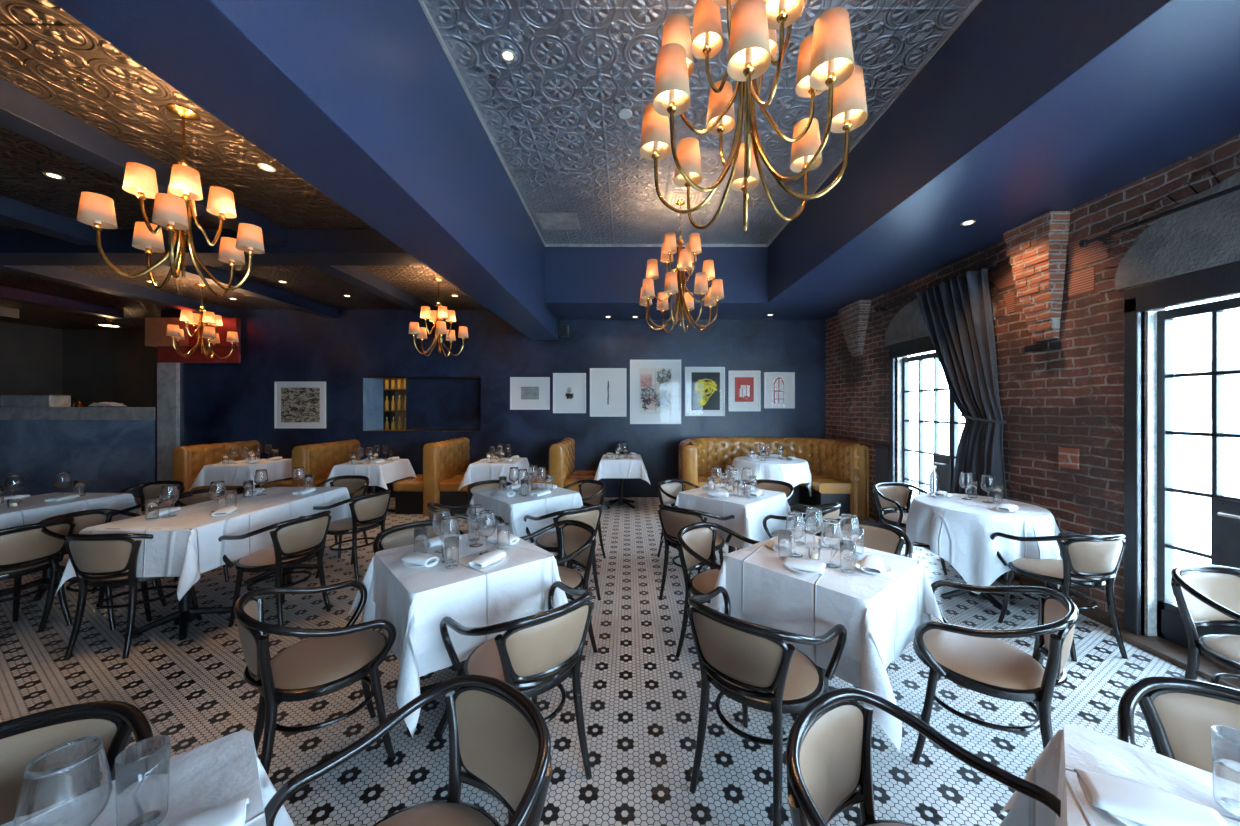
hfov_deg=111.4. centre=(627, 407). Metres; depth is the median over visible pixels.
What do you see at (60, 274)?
ceiling beam
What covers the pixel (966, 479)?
bowl
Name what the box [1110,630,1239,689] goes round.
trim
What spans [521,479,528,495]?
water glass
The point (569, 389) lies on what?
framed print
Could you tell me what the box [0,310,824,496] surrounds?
wall
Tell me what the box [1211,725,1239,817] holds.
water glass
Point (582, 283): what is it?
ceiling beam
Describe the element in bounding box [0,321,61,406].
wall
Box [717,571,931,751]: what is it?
undercloth
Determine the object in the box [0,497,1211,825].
floor
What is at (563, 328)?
grille
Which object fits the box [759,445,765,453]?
wine glass
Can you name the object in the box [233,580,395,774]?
dining chair
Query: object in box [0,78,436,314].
ceiling beam
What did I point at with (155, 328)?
trim
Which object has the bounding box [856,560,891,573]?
plate
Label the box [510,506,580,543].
undercloth
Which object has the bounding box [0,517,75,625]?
dining chair
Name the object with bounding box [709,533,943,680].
tablecloth
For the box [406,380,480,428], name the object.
wall niche
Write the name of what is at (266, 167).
recessed light
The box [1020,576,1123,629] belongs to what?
baseboard
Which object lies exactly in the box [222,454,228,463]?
water glass
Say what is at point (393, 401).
liquor bottle
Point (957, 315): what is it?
curtain
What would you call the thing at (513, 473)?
bowl
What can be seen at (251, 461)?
napkin
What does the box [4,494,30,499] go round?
napkin
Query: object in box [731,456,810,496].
tablecloth
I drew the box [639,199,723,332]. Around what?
chandelier
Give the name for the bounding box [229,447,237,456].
bowl
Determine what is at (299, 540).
dining chair
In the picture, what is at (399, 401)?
liquor bottle
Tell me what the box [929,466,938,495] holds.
water bottle
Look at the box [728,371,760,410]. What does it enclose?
framed print
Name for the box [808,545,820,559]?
votive candle
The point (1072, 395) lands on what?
wall
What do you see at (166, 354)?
trim
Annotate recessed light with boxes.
[42,172,65,179]
[258,163,275,171]
[500,49,515,61]
[960,220,975,225]
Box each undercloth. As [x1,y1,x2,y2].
[256,754,294,825]
[361,574,567,737]
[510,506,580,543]
[661,500,790,548]
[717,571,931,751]
[999,741,1060,825]
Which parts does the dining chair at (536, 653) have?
leg, seat, arm rail, seat frame, leg, rail, backrest frame, backrest, leg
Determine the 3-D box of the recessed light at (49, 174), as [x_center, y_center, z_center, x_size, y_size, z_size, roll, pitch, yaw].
[-4.070,-1.645,2.999,0.100,0.009,0.100,0,0,0]
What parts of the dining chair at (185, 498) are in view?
arm rail, leg, backrest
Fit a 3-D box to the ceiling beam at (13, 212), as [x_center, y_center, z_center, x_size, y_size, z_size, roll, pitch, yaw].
[-4.960,-1.580,2.045,0.200,0.160,10.090,0,0,0]
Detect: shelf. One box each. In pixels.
[0,407,154,419]
[383,380,405,428]
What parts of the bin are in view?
lid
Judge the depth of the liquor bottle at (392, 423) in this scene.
8.85 m
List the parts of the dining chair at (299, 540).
leg, seat, arm rail, seat frame, leg, leg, rail, backrest, backrest frame, leg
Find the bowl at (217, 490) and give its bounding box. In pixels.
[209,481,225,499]
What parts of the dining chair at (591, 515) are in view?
seat frame, seat, leg, arm rail, backrest, backrest frame, leg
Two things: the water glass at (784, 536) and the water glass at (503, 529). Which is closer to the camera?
the water glass at (784, 536)
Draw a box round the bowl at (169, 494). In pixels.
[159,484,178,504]
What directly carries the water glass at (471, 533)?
on the tablecloth at (518, 586)
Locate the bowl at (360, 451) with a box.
[356,447,363,456]
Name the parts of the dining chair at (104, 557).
leg, backrest frame, backrest, rail, arm rail, seat, seat frame, leg, leg, leg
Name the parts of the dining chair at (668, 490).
leg, backrest frame, backrest, arm rail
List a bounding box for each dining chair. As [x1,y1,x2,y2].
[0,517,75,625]
[0,701,152,824]
[38,509,166,632]
[64,533,201,659]
[91,492,193,593]
[116,481,184,514]
[173,488,241,581]
[218,510,331,635]
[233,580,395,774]
[264,674,552,825]
[313,489,391,580]
[314,475,369,558]
[373,520,463,633]
[427,502,503,533]
[440,581,593,821]
[467,480,511,500]
[519,520,596,652]
[524,504,601,599]
[563,479,605,566]
[657,479,716,559]
[658,504,734,599]
[676,522,759,656]
[687,586,846,825]
[737,479,793,549]
[763,502,840,537]
[786,688,1060,825]
[815,518,911,673]
[873,482,947,574]
[911,580,1078,764]
[990,530,1127,661]
[1117,676,1239,772]
[1171,564,1239,684]
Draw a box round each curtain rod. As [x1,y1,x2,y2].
[875,260,998,311]
[1078,185,1239,246]
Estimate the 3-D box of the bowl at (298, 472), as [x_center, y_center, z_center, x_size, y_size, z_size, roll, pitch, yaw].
[-2.935,0.596,3.773,0.093,0.130,0.092,0,0,-29]
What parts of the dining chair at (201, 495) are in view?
leg, backrest, arm rail, leg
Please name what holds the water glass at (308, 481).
on the tablecloth at (174, 550)
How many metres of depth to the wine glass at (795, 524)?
2.11 m
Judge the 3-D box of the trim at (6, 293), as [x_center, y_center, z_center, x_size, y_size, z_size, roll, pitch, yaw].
[-8.550,-1.580,2.045,0.200,0.160,10.090,0,0,0]
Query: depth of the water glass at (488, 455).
5.70 m
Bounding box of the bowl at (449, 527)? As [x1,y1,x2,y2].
[439,515,459,542]
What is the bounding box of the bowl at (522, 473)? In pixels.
[517,469,527,483]
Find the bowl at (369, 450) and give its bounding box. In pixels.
[366,447,372,456]
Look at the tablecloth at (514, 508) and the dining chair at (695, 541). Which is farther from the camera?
the tablecloth at (514, 508)
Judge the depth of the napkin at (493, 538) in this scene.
2.32 m
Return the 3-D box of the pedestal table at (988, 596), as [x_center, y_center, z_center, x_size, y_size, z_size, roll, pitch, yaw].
[2.740,1.127,3.320,0.820,0.744,0.820,0,0,0]
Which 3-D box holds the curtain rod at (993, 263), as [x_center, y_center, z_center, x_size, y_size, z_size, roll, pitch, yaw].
[3.256,-1.269,4.585,0.144,0.059,1.782,0,0,0]
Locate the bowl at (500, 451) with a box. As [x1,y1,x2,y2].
[497,446,503,454]
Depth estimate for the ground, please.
8.19 m
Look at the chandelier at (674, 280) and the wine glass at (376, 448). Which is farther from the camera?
the wine glass at (376, 448)
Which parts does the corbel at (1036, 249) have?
iron plate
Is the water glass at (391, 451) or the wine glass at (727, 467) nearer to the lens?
the wine glass at (727, 467)
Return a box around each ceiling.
[0,0,487,329]
[423,0,973,243]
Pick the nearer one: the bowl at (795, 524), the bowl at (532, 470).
the bowl at (795, 524)
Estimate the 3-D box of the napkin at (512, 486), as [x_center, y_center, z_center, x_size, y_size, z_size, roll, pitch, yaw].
[-1.047,0.727,3.924,0.091,0.040,0.177,0,0,25]
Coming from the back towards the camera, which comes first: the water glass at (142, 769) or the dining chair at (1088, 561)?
the dining chair at (1088, 561)
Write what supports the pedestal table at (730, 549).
on the floor
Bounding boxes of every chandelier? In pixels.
[77,103,264,296]
[166,284,238,358]
[409,278,467,356]
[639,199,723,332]
[640,0,867,231]
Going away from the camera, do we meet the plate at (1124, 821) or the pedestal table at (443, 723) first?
the plate at (1124, 821)
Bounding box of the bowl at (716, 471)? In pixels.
[711,467,721,481]
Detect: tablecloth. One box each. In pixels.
[0,492,141,528]
[0,730,265,825]
[55,487,351,600]
[189,459,291,490]
[324,459,416,489]
[347,528,561,667]
[459,458,528,489]
[461,483,582,536]
[594,454,649,483]
[675,483,786,545]
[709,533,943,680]
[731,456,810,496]
[906,493,1063,594]
[998,723,1239,825]
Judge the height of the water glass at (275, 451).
0.132 m
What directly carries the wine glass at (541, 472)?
on the tablecloth at (514, 508)
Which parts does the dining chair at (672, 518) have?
leg, rail, backrest frame, backrest, arm rail, seat frame, seat, leg, leg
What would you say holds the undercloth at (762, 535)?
on the pedestal table at (730, 549)
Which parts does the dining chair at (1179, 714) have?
leg, backrest frame, backrest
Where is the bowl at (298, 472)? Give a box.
[292,467,304,481]
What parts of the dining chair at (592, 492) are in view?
leg, arm rail, backrest, backrest frame, leg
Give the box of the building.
[1174,309,1239,465]
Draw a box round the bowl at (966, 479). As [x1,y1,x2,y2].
[959,472,972,488]
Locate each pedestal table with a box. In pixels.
[0,568,76,600]
[123,529,323,639]
[371,486,394,511]
[420,659,466,738]
[608,478,634,508]
[704,545,734,571]
[817,666,863,704]
[941,580,1013,615]
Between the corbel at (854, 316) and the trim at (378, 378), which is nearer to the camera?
the corbel at (854, 316)
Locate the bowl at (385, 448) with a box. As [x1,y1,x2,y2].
[382,444,388,453]
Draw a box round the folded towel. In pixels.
[88,402,126,406]
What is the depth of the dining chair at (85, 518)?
2.88 m
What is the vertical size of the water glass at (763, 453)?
0.132 m
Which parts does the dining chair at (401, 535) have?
leg, backrest frame, backrest, arm rail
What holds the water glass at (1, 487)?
on the tablecloth at (33, 509)
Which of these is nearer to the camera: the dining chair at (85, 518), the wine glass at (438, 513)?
the wine glass at (438, 513)
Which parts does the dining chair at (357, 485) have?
leg, leg, arm rail, backrest frame, backrest, leg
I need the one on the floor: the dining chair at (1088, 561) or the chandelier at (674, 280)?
the dining chair at (1088, 561)
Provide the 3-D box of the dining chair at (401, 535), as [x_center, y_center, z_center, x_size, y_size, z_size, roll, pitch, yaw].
[-1.246,1.125,2.579,0.533,0.756,0.568,0,0,44]
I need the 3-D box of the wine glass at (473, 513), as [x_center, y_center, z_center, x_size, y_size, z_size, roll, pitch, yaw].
[-0.824,0.638,2.296,0.093,0.214,0.092,0,0,17]
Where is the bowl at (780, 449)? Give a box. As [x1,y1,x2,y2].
[777,444,783,452]
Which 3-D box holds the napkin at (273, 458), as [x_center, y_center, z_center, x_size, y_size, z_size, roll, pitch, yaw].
[-5.077,0.727,6.095,0.091,0.040,0.177,0,0,-6]
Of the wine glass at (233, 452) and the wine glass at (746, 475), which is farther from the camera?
the wine glass at (233, 452)
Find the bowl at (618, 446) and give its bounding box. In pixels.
[616,444,621,451]
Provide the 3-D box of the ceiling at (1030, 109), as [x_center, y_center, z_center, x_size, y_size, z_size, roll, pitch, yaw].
[2.640,-1.985,2.050,1.340,1.010,10.100,0,0,0]
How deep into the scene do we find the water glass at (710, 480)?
3.69 m
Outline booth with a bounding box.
[679,437,868,517]
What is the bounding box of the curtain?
[916,268,1007,578]
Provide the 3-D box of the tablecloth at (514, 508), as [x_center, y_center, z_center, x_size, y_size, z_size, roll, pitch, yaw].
[-0.905,0.918,3.744,0.831,0.342,0.857,0,0,-41]
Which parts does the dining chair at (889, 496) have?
leg, seat frame, backrest, backrest frame, rail, seat, arm rail, leg, leg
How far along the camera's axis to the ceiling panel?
5.15 m
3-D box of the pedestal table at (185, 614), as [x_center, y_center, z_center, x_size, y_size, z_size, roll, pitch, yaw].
[-3.050,1.127,3.340,0.690,0.744,1.400,0,0,1]
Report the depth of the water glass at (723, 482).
3.93 m
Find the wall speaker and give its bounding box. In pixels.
[560,324,568,337]
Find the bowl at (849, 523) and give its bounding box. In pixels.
[840,513,859,540]
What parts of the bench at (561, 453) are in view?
seat, panel, backrest, seat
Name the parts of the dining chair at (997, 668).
leg, seat frame, seat, arm rail, leg, leg, rail, backrest frame, backrest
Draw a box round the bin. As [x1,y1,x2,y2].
[0,394,72,406]
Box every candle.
[7,498,19,506]
[441,544,444,557]
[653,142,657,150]
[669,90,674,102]
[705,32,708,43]
[728,484,734,491]
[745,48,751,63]
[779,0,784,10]
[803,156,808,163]
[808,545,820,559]
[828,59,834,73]
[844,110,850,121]
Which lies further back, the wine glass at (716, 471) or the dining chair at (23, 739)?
the wine glass at (716, 471)
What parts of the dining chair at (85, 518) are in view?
leg, seat frame, seat, backrest frame, backrest, arm rail, leg, leg, leg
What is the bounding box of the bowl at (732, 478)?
[727,469,737,484]
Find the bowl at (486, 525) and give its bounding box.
[477,510,495,536]
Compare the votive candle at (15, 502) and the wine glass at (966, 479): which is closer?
the votive candle at (15, 502)
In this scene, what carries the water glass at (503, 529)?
on the tablecloth at (518, 586)
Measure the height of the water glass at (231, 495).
0.132 m
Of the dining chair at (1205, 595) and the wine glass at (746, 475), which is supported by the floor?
the dining chair at (1205, 595)
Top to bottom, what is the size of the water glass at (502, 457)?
0.132 m
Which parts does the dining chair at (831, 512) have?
seat, backrest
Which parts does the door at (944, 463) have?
casing, lock panel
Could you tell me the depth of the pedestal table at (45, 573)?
3.41 m
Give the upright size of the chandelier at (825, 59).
1.415 m
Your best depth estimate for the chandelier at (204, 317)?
5.65 m
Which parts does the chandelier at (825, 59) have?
lamp shade, lamp shade, lamp shade, lamp shade, arm, lamp shade, arm, arm, arm, arm, lamp shade, lamp shade, arm, arm, lamp shade, arm, stem, arm, lamp shade, arm, arm, lamp shade, arm, arm, lamp shade, arm, arm, arm, lamp shade, lamp shade, lamp shade, lamp shade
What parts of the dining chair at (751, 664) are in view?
leg, backrest, rail, backrest frame, leg, seat frame, arm rail, seat, leg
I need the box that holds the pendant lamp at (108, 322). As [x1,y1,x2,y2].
[96,317,120,327]
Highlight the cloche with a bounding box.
[73,400,83,406]
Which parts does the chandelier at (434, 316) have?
lamp shade, lamp shade, lamp shade, arm, arm, arm, lamp shade, arm, lamp shade, lamp shade, arm, lamp shade, lamp shade, arm, lamp shade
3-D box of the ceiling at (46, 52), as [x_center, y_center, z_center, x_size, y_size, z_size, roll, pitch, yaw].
[-6.800,-1.700,3.100,10.400,0.100,12.400,0,0,0]
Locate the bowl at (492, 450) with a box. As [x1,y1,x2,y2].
[489,446,495,455]
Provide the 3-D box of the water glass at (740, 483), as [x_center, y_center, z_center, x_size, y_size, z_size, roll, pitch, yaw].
[0.951,0.675,3.556,0.065,0.132,0.064,0,0,0]
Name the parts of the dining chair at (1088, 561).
leg, leg, seat, seat frame, arm rail, leg, rail, backrest, backrest frame, leg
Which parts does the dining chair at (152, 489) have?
leg, arm rail, backrest, backrest frame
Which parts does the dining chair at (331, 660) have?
backrest, backrest frame, rail, leg, leg, arm rail, seat frame, seat, leg, leg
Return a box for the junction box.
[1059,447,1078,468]
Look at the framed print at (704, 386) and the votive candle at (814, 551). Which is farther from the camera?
the framed print at (704, 386)
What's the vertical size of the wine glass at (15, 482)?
0.214 m
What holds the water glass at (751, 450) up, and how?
on the tablecloth at (794, 472)
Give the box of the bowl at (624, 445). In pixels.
[622,443,627,451]
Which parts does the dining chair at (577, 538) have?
arm rail, leg, seat, seat frame, rail, backrest, backrest frame, leg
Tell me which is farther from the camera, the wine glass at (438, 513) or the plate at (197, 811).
the wine glass at (438, 513)
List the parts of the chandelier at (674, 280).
lamp shade, lamp shade, lamp shade, arm, lamp shade, arm, lamp shade, arm, lamp shade, arm, lamp shade, arm, arm, stem, chain, arm, lamp shade, arm, lamp shade, lamp shade, arm, arm, lamp shade, arm, arm, arm, lamp shade, lamp shade, lamp shade, lamp shade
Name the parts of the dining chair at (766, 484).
arm rail, backrest, backrest frame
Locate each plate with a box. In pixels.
[158,807,216,825]
[402,555,436,566]
[471,557,503,566]
[765,541,796,549]
[786,566,819,573]
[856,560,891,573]
[993,507,1021,511]
[1086,774,1149,825]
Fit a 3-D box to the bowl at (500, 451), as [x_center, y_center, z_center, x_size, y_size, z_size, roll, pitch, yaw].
[-1.786,0.596,5.909,0.093,0.130,0.092,0,0,35]
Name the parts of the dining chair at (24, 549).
leg, seat, seat frame, rail, backrest, backrest frame, arm rail, leg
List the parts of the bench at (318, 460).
seat, panel, seat, backrest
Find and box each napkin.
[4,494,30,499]
[44,494,79,501]
[159,507,181,515]
[168,798,248,825]
[212,506,236,515]
[244,460,259,463]
[253,488,264,494]
[269,456,282,459]
[293,487,315,494]
[371,460,384,463]
[401,553,439,566]
[428,535,461,547]
[468,549,505,567]
[484,534,518,543]
[497,490,515,496]
[507,483,520,489]
[530,489,550,496]
[537,484,556,488]
[707,491,728,496]
[744,457,756,460]
[747,490,761,496]
[772,536,777,551]
[783,557,825,573]
[818,537,843,547]
[860,555,882,573]
[934,491,947,497]
[995,504,1017,511]
[1073,768,1228,825]
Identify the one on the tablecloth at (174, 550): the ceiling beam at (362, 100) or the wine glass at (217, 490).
the wine glass at (217, 490)
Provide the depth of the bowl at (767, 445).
6.30 m
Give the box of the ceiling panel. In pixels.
[535,212,580,229]
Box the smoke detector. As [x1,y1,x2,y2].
[618,109,631,118]
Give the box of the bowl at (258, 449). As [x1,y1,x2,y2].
[254,445,262,453]
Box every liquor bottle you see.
[385,380,388,388]
[385,396,388,409]
[385,417,388,428]
[391,380,394,388]
[391,396,394,409]
[391,417,394,428]
[397,380,400,388]
[397,396,400,409]
[397,417,400,428]
[403,396,405,409]
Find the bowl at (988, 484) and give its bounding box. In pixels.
[981,475,995,491]
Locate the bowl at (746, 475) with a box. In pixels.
[741,468,751,482]
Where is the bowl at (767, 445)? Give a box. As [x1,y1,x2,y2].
[765,443,770,451]
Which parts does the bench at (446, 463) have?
seat, panel, backrest, seat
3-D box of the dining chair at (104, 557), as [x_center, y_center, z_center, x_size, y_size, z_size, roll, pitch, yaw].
[-3.184,1.125,2.748,0.568,0.756,0.533,0,0,-2]
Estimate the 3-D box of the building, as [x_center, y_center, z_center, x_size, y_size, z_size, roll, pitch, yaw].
[17.980,-0.580,6.000,4.040,4.200,28.000,0,0,0]
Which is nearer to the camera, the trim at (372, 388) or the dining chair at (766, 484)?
the dining chair at (766, 484)
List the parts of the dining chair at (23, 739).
backrest, backrest frame, arm rail, leg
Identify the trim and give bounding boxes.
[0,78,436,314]
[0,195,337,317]
[0,229,425,265]
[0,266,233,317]
[0,285,123,317]
[0,306,18,317]
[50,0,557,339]
[145,318,187,346]
[158,346,240,362]
[188,318,240,346]
[363,378,382,430]
[364,377,480,431]
[418,0,981,246]
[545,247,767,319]
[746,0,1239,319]
[875,444,888,523]
[880,275,1006,345]
[885,298,995,345]
[895,526,1019,585]
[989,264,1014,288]
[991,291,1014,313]
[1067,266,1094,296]
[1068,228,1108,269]
[1098,153,1239,292]
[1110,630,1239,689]
[1114,172,1239,289]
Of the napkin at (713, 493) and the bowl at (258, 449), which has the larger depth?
the bowl at (258, 449)
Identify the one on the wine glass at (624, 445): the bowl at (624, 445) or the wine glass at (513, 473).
the bowl at (624, 445)
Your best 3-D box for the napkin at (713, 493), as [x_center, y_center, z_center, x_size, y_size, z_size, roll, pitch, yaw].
[0.762,0.727,3.587,0.177,0.040,0.091,0,0,21]
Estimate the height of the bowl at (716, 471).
0.130 m
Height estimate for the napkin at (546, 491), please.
0.040 m
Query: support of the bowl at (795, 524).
on the wine glass at (795, 524)
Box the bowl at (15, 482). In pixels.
[4,474,23,490]
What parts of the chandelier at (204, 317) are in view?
lamp shade, lamp shade, arm, lamp shade, arm, arm, lamp shade, stem, arm, lamp shade, lamp shade, arm, lamp shade, lamp shade, arm, lamp shade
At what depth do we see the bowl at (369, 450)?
5.72 m
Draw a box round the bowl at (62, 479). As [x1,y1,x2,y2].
[54,472,71,487]
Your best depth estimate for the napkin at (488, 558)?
2.01 m
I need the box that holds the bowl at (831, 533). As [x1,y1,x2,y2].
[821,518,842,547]
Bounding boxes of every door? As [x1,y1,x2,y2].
[889,336,964,525]
[1124,261,1239,657]
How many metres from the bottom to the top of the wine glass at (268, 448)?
0.214 m
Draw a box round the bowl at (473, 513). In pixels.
[467,504,483,529]
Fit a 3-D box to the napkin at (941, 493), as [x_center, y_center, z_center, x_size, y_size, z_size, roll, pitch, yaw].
[2.648,0.727,3.583,0.091,0.040,0.177,0,0,42]
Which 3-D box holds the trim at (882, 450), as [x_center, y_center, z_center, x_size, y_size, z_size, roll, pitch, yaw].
[3.288,0.985,5.465,0.045,1.030,0.270,0,0,0]
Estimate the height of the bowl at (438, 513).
0.130 m
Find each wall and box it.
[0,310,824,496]
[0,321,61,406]
[62,330,394,428]
[825,134,1239,634]
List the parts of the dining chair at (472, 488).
backrest frame, backrest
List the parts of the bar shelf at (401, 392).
panel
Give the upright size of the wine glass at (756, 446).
0.214 m
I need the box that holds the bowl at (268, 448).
[265,444,272,453]
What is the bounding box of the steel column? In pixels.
[155,363,179,480]
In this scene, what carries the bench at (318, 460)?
on the floor
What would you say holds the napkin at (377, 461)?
on the plate
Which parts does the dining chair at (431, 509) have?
backrest, arm rail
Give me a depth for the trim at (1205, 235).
2.48 m
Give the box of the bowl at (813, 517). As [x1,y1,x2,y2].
[805,507,822,532]
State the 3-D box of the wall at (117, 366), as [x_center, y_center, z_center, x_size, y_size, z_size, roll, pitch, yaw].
[-8.500,-0.500,9.050,7.000,4.000,0.300,0,0,0]
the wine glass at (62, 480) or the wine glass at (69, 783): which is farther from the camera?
the wine glass at (62, 480)
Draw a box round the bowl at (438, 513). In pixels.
[432,508,449,534]
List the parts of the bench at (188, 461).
panel, seat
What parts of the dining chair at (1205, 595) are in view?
leg, backrest frame, arm rail, backrest, rail, seat frame, seat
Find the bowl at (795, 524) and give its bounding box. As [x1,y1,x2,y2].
[786,511,804,538]
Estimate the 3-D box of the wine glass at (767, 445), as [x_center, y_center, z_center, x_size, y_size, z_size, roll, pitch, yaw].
[2.089,0.638,6.334,0.093,0.214,0.092,0,0,35]
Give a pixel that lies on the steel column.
(167, 375)
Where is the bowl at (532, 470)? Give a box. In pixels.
[528,465,536,479]
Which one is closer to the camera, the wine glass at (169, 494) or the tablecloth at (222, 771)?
the tablecloth at (222, 771)
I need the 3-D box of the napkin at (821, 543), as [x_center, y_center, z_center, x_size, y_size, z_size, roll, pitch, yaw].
[1.123,0.727,2.277,0.177,0.040,0.092,0,0,16]
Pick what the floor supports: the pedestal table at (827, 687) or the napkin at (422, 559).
the pedestal table at (827, 687)
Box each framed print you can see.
[274,382,325,427]
[510,377,549,409]
[553,373,585,412]
[590,368,625,416]
[630,360,680,423]
[685,367,724,415]
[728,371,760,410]
[764,372,794,407]
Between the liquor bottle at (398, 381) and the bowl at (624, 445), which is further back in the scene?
the liquor bottle at (398, 381)
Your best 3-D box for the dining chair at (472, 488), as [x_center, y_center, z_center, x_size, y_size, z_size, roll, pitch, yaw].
[-1.297,1.125,4.178,0.533,0.756,0.568,0,0,42]
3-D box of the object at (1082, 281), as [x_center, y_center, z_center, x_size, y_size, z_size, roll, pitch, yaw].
[3.309,-0.920,3.090,0.011,0.172,0.184,0,0,0]
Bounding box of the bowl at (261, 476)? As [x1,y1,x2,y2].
[254,469,267,484]
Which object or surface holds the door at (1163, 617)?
in the wall at (1072, 395)
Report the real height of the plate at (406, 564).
0.013 m
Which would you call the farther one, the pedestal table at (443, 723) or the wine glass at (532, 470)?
the wine glass at (532, 470)
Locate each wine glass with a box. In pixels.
[4,474,23,502]
[13,736,111,825]
[54,472,71,494]
[159,484,178,517]
[209,481,225,512]
[229,447,237,463]
[240,447,248,456]
[254,445,262,459]
[254,469,267,495]
[265,444,272,459]
[292,467,304,491]
[356,447,363,463]
[366,447,372,462]
[373,445,380,452]
[382,444,388,459]
[432,508,449,552]
[439,515,459,563]
[467,504,483,546]
[477,510,495,554]
[489,446,495,462]
[497,446,503,461]
[505,444,510,452]
[509,467,518,491]
[517,469,527,494]
[528,465,536,489]
[536,467,545,482]
[616,444,621,458]
[622,443,627,457]
[711,467,721,490]
[725,466,733,489]
[727,469,737,495]
[741,468,751,492]
[754,444,759,458]
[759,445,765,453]
[765,443,770,457]
[777,444,783,458]
[786,511,804,557]
[805,507,822,550]
[821,518,842,568]
[840,513,859,559]
[959,472,972,499]
[981,475,995,502]
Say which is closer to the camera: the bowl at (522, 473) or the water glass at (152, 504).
the water glass at (152, 504)
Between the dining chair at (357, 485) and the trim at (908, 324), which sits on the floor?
the dining chair at (357, 485)
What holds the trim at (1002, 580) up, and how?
attached to the wall at (1072, 395)
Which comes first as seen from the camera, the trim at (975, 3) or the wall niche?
the trim at (975, 3)
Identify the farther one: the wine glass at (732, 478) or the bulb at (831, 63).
the wine glass at (732, 478)
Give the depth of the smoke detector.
3.29 m
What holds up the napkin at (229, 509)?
on the plate
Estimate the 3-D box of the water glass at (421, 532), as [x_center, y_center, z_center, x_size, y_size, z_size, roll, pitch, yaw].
[-1.052,0.675,2.148,0.065,0.132,0.064,0,0,0]
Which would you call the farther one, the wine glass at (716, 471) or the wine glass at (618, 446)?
the wine glass at (618, 446)
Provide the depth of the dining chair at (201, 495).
3.81 m
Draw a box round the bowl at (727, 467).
[725,466,733,478]
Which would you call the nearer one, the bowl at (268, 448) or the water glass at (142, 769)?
the water glass at (142, 769)
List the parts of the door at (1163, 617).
lock panel, handle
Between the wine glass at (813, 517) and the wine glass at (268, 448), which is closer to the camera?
the wine glass at (813, 517)
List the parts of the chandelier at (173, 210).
lamp shade, arm, lamp shade, lamp shade, arm, arm, lamp shade, arm, lamp shade, stem, arm, lamp shade, arm, arm, arm, lamp shade, lamp shade, lamp shade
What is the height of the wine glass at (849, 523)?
0.214 m
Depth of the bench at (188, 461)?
6.08 m
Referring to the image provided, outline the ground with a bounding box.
[909,424,1239,602]
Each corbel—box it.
[838,300,870,355]
[1003,211,1069,351]
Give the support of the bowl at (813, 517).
on the wine glass at (813, 517)
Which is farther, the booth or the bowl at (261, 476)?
the booth
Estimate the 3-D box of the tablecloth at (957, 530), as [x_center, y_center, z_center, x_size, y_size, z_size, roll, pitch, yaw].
[2.747,1.028,3.329,0.958,0.558,0.958,0,0,-4]
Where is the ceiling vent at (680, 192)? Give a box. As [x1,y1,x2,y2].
[668,189,702,206]
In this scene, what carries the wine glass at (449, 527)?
on the tablecloth at (518, 586)
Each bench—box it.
[173,440,262,497]
[263,439,384,502]
[393,437,469,515]
[518,438,600,502]
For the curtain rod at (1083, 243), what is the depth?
2.57 m
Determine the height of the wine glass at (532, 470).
0.214 m
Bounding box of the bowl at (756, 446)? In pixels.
[754,444,759,452]
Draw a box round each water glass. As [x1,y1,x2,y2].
[0,486,3,503]
[73,479,85,495]
[115,735,169,825]
[145,498,158,519]
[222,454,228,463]
[225,489,236,506]
[243,480,252,496]
[250,452,255,459]
[273,449,278,456]
[304,474,312,487]
[351,454,355,463]
[373,452,378,460]
[389,449,393,457]
[414,526,427,553]
[444,536,458,568]
[468,526,479,540]
[486,453,490,462]
[497,523,509,550]
[499,476,506,489]
[500,451,504,460]
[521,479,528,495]
[546,475,552,490]
[615,450,619,458]
[707,477,714,490]
[720,473,726,487]
[737,480,744,496]
[750,449,753,456]
[750,476,756,490]
[761,451,765,460]
[778,530,791,559]
[794,518,805,544]
[840,540,855,573]
[854,527,863,555]
[967,481,976,497]
[993,485,1002,502]
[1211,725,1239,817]
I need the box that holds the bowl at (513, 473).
[509,467,518,481]
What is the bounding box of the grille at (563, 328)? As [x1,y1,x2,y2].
[560,325,566,334]
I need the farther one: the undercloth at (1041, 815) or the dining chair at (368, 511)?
the dining chair at (368, 511)
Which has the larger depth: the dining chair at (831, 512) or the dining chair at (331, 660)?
the dining chair at (831, 512)
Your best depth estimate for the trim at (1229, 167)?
2.59 m
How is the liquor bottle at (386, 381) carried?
on the bar shelf at (401, 392)
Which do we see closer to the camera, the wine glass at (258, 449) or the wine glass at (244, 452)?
the wine glass at (244, 452)
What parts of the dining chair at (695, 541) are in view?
leg, backrest frame, backrest, rail, seat frame, seat, leg, arm rail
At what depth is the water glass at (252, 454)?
5.82 m
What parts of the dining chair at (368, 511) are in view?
leg, arm rail, seat, seat frame, leg, rail, backrest, backrest frame, leg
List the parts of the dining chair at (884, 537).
arm rail, backrest, backrest frame, leg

